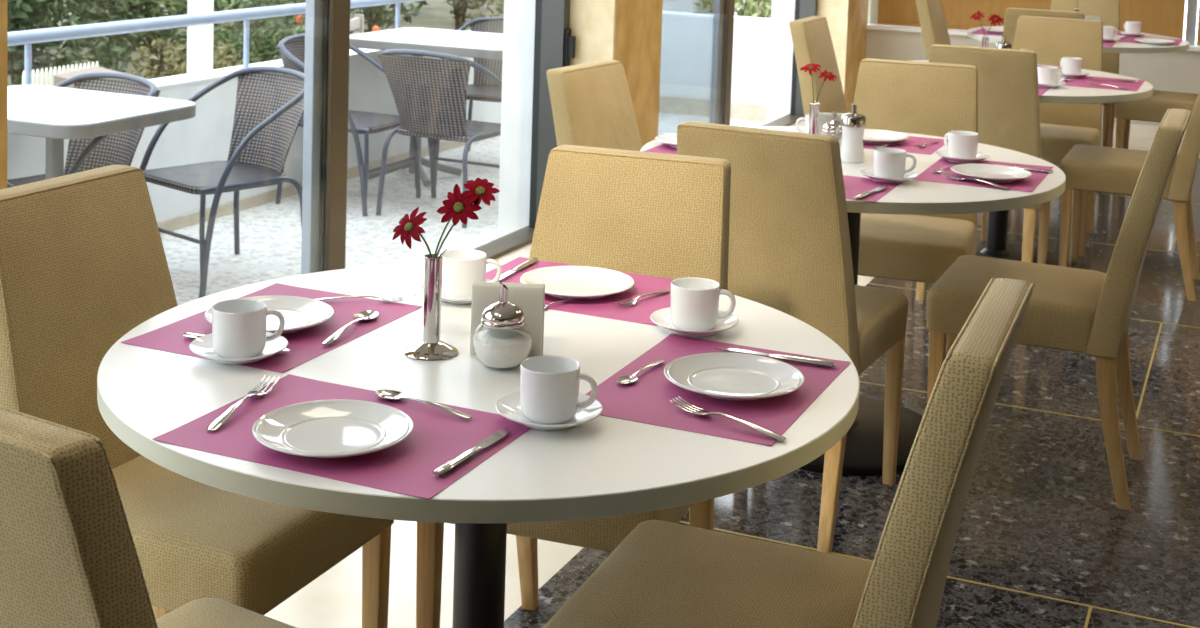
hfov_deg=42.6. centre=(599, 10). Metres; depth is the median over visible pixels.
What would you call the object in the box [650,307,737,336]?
saucer
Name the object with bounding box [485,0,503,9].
bush
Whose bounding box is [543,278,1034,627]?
dining chair
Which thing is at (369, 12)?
bush
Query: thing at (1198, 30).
roller blind
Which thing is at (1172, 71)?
wall
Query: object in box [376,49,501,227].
wicker armchair
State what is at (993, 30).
plate
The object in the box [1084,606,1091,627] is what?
trim
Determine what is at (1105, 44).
placemat
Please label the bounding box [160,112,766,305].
floor
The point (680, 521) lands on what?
trim
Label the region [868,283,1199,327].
trim
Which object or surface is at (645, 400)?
placemat
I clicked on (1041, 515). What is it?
floor
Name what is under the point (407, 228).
flower
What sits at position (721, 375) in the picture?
plate
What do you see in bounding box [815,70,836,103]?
flower
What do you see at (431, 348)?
flower vase
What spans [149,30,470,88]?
coping
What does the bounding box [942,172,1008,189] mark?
fork
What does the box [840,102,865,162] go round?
shaker
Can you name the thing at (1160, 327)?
trim
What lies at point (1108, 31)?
coffee cup
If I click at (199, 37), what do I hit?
column
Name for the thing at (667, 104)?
baseboard
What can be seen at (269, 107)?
wicker armchair
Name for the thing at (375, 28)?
flower pot
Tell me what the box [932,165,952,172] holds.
spoon
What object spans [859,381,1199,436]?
trim
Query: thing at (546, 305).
spoon
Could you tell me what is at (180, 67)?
bush
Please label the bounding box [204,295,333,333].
plate
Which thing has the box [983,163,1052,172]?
table knife
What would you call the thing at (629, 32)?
pillar
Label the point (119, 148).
wicker armchair
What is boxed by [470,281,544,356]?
napkin stack
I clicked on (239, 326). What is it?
coffee cup
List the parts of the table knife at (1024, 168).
handle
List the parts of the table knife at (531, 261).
blade, handle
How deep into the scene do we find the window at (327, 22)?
4.87 m
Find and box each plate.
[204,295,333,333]
[252,399,413,457]
[520,266,633,299]
[655,133,676,147]
[664,352,804,399]
[863,129,908,143]
[951,164,1031,182]
[985,28,1002,33]
[1134,38,1175,44]
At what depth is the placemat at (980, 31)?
8.00 m
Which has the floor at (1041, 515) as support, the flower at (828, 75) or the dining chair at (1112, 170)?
the dining chair at (1112, 170)
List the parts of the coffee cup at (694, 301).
handle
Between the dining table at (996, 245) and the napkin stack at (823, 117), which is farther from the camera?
the dining table at (996, 245)
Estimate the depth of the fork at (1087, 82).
5.81 m
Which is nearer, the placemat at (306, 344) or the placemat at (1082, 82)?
the placemat at (306, 344)
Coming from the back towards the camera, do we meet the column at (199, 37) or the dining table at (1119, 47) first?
the column at (199, 37)
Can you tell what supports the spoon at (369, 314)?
on the placemat at (306, 344)
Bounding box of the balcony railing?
[8,0,423,84]
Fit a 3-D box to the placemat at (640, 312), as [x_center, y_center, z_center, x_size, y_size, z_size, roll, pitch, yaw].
[-0.030,0.483,2.675,0.392,0.002,0.288,4,5,24]
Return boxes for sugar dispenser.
[473,282,531,370]
[822,110,841,147]
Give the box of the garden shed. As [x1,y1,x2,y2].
[54,66,148,87]
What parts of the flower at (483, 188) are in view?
stem, flower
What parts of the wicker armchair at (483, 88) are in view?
leg, seat, backrest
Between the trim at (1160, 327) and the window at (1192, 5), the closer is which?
the trim at (1160, 327)
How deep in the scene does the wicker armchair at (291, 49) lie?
7.37 m
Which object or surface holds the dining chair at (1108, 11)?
on the floor at (1041, 515)
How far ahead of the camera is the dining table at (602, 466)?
2.07 m
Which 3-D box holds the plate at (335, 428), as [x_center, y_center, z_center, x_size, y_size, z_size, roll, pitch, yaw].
[-0.332,0.525,1.915,0.198,0.019,0.198,4,5,23]
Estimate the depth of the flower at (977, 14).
6.15 m
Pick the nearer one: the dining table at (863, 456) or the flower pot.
the dining table at (863, 456)
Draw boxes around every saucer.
[189,332,287,363]
[421,279,490,303]
[495,391,602,429]
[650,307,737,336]
[860,168,917,182]
[935,149,988,162]
[1038,81,1066,87]
[1058,71,1089,77]
[1103,37,1119,41]
[1119,31,1146,36]
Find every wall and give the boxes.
[659,11,770,104]
[866,29,1199,128]
[877,0,1184,38]
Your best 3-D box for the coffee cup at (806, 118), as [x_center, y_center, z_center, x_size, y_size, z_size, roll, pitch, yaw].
[0.608,0.329,4.329,0.094,0.069,0.078,6,6,40]
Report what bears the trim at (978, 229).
on the floor at (1041, 515)
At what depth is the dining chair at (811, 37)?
6.23 m
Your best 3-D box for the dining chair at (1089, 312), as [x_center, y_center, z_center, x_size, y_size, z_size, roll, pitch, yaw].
[1.159,0.708,3.914,0.576,0.930,0.436,4,5,23]
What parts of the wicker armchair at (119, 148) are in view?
seat, arm frame, backrest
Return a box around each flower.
[393,207,431,257]
[434,184,481,257]
[435,178,499,257]
[800,63,821,103]
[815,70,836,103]
[970,11,984,36]
[986,14,1003,36]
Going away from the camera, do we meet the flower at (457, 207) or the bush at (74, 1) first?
the flower at (457, 207)
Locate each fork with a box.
[206,375,279,430]
[315,293,415,301]
[612,290,669,305]
[669,396,785,440]
[915,141,937,146]
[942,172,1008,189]
[1087,82,1128,89]
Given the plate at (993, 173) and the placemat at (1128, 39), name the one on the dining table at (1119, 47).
the placemat at (1128, 39)
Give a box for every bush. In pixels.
[7,0,138,85]
[71,0,250,78]
[74,1,159,41]
[129,35,242,78]
[213,0,357,62]
[218,0,305,65]
[350,0,427,33]
[445,0,503,30]
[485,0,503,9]
[693,0,771,17]
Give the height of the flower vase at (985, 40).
0.146 m
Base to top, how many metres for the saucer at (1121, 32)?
0.019 m
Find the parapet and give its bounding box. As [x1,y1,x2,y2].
[7,53,500,221]
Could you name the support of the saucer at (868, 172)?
on the dining table at (863, 456)
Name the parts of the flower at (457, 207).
stem, flower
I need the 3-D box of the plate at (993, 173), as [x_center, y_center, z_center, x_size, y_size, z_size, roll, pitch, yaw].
[0.978,0.410,3.854,0.198,0.019,0.198,4,5,23]
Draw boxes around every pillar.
[0,0,7,189]
[498,0,662,237]
[767,0,868,122]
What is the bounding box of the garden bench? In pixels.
[350,14,363,34]
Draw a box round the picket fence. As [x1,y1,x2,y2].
[22,61,98,85]
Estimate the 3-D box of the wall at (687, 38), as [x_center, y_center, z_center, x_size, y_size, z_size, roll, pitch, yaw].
[0.566,0.418,10.797,1.607,0.795,0.150,4,5,23]
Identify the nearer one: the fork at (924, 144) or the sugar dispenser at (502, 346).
the sugar dispenser at (502, 346)
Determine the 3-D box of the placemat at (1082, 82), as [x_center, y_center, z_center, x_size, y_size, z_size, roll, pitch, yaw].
[1.943,0.280,5.965,0.288,0.002,0.392,4,5,24]
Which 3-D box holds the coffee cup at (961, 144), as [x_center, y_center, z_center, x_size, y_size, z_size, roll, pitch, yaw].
[0.963,0.359,4.099,0.078,0.069,0.094,2,5,-2]
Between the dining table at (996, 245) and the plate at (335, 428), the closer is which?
the plate at (335, 428)
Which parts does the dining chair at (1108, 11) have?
backrest, leg, leg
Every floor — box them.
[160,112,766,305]
[264,120,1199,627]
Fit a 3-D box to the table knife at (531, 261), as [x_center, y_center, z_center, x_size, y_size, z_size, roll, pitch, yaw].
[-0.152,0.467,2.774,0.016,0.008,0.175,4,5,21]
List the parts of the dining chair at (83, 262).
backrest, leg, seat, leg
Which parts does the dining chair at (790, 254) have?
backrest, leg, seat, leg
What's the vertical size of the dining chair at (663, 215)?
0.930 m
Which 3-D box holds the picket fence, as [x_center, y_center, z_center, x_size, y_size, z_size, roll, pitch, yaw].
[-4.064,0.748,11.651,0.030,0.660,0.810,4,5,23]
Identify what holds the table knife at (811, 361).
on the placemat at (645, 400)
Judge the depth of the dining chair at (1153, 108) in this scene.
7.68 m
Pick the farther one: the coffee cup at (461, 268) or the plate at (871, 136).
the plate at (871, 136)
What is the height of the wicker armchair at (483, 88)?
0.798 m
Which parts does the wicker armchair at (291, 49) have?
backrest, leg, seat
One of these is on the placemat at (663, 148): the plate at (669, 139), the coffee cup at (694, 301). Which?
the plate at (669, 139)
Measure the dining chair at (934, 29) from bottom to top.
0.930 m
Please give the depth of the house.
19.12 m
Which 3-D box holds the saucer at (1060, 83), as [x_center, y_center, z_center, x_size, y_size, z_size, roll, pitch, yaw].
[1.675,0.277,5.771,0.140,0.019,0.140,4,5,23]
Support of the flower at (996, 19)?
in the flower vase at (985, 40)
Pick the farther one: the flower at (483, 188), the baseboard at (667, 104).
the baseboard at (667, 104)
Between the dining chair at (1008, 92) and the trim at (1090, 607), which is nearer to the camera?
the trim at (1090, 607)
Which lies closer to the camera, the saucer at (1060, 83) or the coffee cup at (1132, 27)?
the saucer at (1060, 83)
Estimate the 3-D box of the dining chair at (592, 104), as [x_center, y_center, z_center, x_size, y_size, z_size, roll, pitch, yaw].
[0.170,0.638,4.379,0.576,0.930,0.436,4,5,28]
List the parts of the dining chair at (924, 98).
backrest, seat, leg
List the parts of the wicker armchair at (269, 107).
leg, seat, leg, backrest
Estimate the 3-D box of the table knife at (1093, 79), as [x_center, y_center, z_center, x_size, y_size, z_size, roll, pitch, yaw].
[2.007,0.273,6.013,0.185,0.008,0.017,3,5,14]
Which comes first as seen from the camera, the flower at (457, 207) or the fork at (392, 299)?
the flower at (457, 207)
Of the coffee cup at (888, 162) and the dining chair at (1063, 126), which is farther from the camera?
the dining chair at (1063, 126)
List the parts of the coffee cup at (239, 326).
handle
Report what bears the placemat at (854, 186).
on the dining table at (863, 456)
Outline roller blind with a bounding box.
[1197,0,1199,45]
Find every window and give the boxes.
[301,0,575,273]
[709,0,817,125]
[870,0,1197,44]
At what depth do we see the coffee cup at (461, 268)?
2.56 m
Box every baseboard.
[157,141,473,234]
[659,96,766,121]
[1102,121,1185,139]
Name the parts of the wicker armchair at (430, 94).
leg, backrest, seat, leg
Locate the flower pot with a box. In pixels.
[372,26,402,31]
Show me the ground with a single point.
(437, 15)
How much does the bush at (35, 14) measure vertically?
2.130 m
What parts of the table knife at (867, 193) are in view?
handle, blade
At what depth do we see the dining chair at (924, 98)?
4.72 m
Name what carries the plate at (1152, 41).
on the placemat at (1128, 39)
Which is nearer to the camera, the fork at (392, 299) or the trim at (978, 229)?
the fork at (392, 299)
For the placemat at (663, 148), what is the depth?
4.12 m
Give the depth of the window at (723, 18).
8.38 m
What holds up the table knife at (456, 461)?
on the placemat at (437, 436)
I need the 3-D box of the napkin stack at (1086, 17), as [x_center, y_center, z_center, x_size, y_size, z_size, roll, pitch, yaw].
[2.551,0.081,8.030,0.109,0.103,0.034,2,5,0]
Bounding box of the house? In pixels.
[663,0,743,15]
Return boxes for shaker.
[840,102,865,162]
[995,34,1011,48]
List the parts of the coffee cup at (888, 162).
handle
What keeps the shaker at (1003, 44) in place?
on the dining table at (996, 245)
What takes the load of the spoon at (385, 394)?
on the placemat at (437, 436)
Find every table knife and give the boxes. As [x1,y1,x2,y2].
[183,332,291,350]
[433,426,509,475]
[498,258,537,280]
[714,347,835,366]
[855,185,886,198]
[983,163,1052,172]
[1093,79,1138,82]
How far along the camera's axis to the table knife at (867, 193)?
3.58 m
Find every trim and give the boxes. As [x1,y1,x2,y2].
[680,521,1197,627]
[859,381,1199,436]
[866,24,1199,51]
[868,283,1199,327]
[978,229,1178,252]
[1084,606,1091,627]
[1136,323,1162,417]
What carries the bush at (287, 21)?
on the ground
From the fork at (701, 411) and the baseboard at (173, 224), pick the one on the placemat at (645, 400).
the fork at (701, 411)
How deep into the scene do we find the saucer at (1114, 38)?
7.68 m
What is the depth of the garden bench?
13.48 m
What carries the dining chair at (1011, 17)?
on the floor at (1041, 515)
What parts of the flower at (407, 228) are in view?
flower, stem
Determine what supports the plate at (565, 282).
on the placemat at (640, 312)
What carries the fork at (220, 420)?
on the placemat at (437, 436)
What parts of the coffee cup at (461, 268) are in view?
handle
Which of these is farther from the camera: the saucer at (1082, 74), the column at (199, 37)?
the column at (199, 37)
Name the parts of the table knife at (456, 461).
handle, blade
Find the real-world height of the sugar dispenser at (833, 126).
0.124 m
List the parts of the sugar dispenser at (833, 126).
lid, spout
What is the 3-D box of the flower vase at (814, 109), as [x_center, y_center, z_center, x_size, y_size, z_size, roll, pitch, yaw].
[0.564,0.317,4.066,0.081,0.146,0.081,4,5,23]
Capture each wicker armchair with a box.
[7,72,160,185]
[140,66,303,297]
[275,33,420,215]
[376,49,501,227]
[433,16,503,156]
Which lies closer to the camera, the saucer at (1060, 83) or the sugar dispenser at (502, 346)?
the sugar dispenser at (502, 346)
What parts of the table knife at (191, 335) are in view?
handle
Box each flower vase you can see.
[404,254,458,360]
[809,102,819,133]
[982,37,988,47]
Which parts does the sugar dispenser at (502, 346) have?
lid, spout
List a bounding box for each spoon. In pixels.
[322,310,378,344]
[375,390,471,418]
[544,298,588,308]
[617,360,663,383]
[873,144,892,147]
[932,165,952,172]
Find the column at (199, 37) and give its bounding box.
[187,0,213,73]
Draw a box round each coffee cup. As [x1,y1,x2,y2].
[212,299,284,357]
[441,249,501,297]
[520,355,597,423]
[670,277,735,330]
[796,114,808,132]
[873,148,915,177]
[944,131,978,158]
[1037,66,1062,83]
[1060,57,1081,73]
[1103,26,1116,38]
[1124,21,1140,33]
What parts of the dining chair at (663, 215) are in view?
leg, leg, seat, backrest, leg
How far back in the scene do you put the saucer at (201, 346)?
2.23 m
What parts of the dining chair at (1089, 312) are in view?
leg, seat, leg, leg, backrest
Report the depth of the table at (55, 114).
5.24 m
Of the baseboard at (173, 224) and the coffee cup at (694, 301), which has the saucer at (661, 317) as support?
the coffee cup at (694, 301)
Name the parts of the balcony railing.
post, handrail, post, post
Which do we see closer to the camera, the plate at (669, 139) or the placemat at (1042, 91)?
the plate at (669, 139)
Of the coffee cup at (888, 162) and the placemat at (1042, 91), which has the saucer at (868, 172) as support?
the coffee cup at (888, 162)
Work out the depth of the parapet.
6.97 m
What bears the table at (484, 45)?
on the floor at (270, 233)
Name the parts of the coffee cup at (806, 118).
handle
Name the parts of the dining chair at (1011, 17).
backrest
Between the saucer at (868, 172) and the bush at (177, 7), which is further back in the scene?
the bush at (177, 7)
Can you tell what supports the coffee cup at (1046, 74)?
on the saucer at (1060, 83)
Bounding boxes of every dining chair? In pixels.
[0,165,393,627]
[0,406,295,627]
[416,145,730,627]
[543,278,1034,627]
[546,60,642,150]
[677,121,908,552]
[789,16,846,116]
[854,58,977,355]
[916,0,950,59]
[916,44,1053,300]
[927,108,1191,509]
[981,16,1102,255]
[1003,8,1084,205]
[1050,0,1119,146]
[1059,91,1199,300]
[1115,90,1197,148]
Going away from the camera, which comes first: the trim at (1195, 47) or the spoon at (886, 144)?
the spoon at (886, 144)
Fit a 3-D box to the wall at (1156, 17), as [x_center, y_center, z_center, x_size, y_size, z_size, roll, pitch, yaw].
[2.756,-0.794,9.819,1.910,1.900,0.016,4,5,23]
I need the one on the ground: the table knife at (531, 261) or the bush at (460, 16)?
the bush at (460, 16)
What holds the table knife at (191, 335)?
on the placemat at (306, 344)
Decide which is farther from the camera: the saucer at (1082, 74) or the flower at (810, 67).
the saucer at (1082, 74)
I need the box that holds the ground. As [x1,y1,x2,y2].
[7,0,870,84]
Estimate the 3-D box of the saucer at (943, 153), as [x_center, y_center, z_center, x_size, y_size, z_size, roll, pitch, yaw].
[0.963,0.390,4.094,0.140,0.019,0.140,4,5,23]
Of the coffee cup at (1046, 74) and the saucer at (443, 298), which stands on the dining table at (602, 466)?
the saucer at (443, 298)
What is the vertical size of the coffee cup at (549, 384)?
0.069 m
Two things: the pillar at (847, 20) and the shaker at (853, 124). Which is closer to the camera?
the shaker at (853, 124)
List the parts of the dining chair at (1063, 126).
leg, backrest, seat, leg, leg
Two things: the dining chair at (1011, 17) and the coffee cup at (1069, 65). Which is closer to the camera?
the coffee cup at (1069, 65)
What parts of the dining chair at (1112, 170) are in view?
leg, leg, seat, backrest, leg, leg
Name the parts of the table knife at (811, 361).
blade, handle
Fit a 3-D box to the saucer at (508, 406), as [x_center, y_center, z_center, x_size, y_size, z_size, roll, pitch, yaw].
[-0.067,0.526,2.013,0.140,0.019,0.140,4,5,23]
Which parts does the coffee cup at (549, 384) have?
handle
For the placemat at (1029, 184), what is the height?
0.002 m
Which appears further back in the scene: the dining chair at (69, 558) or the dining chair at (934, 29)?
the dining chair at (934, 29)
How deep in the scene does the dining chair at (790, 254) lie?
3.39 m
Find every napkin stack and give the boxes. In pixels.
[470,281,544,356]
[818,112,845,137]
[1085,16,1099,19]
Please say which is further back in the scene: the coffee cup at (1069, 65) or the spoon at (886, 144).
the coffee cup at (1069, 65)
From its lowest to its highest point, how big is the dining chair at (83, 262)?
0.930 m
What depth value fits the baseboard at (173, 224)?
7.32 m
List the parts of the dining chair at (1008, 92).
leg, backrest, leg, leg, seat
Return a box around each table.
[7,85,195,179]
[97,263,859,627]
[350,27,502,186]
[640,126,1065,475]
[911,60,1152,266]
[967,26,1189,167]
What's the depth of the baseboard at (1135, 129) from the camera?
9.60 m
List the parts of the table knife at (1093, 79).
handle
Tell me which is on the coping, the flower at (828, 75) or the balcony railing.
the balcony railing
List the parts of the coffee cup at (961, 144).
handle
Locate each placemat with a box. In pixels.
[121,283,421,371]
[153,374,530,498]
[486,257,674,324]
[585,334,849,445]
[643,144,676,154]
[843,175,900,201]
[863,136,947,153]
[913,157,1052,191]
[971,28,1001,35]
[1038,87,1049,94]
[1062,76,1144,90]
[1103,42,1116,46]
[1117,36,1182,45]
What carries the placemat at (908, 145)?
on the dining table at (863, 456)
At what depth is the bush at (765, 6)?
17.15 m
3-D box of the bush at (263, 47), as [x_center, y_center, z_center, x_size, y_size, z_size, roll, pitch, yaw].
[-2.672,0.251,12.273,0.742,1.641,0.739,-1,5,-27]
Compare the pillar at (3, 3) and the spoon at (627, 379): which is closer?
the spoon at (627, 379)
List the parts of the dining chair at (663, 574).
seat, backrest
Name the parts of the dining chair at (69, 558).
backrest, seat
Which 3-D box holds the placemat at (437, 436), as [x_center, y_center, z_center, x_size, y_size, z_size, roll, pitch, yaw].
[-0.315,0.533,1.954,0.392,0.002,0.288,4,5,23]
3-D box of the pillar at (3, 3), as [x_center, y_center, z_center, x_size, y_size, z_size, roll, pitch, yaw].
[-1.571,-0.291,3.081,0.504,3.120,0.524,4,5,23]

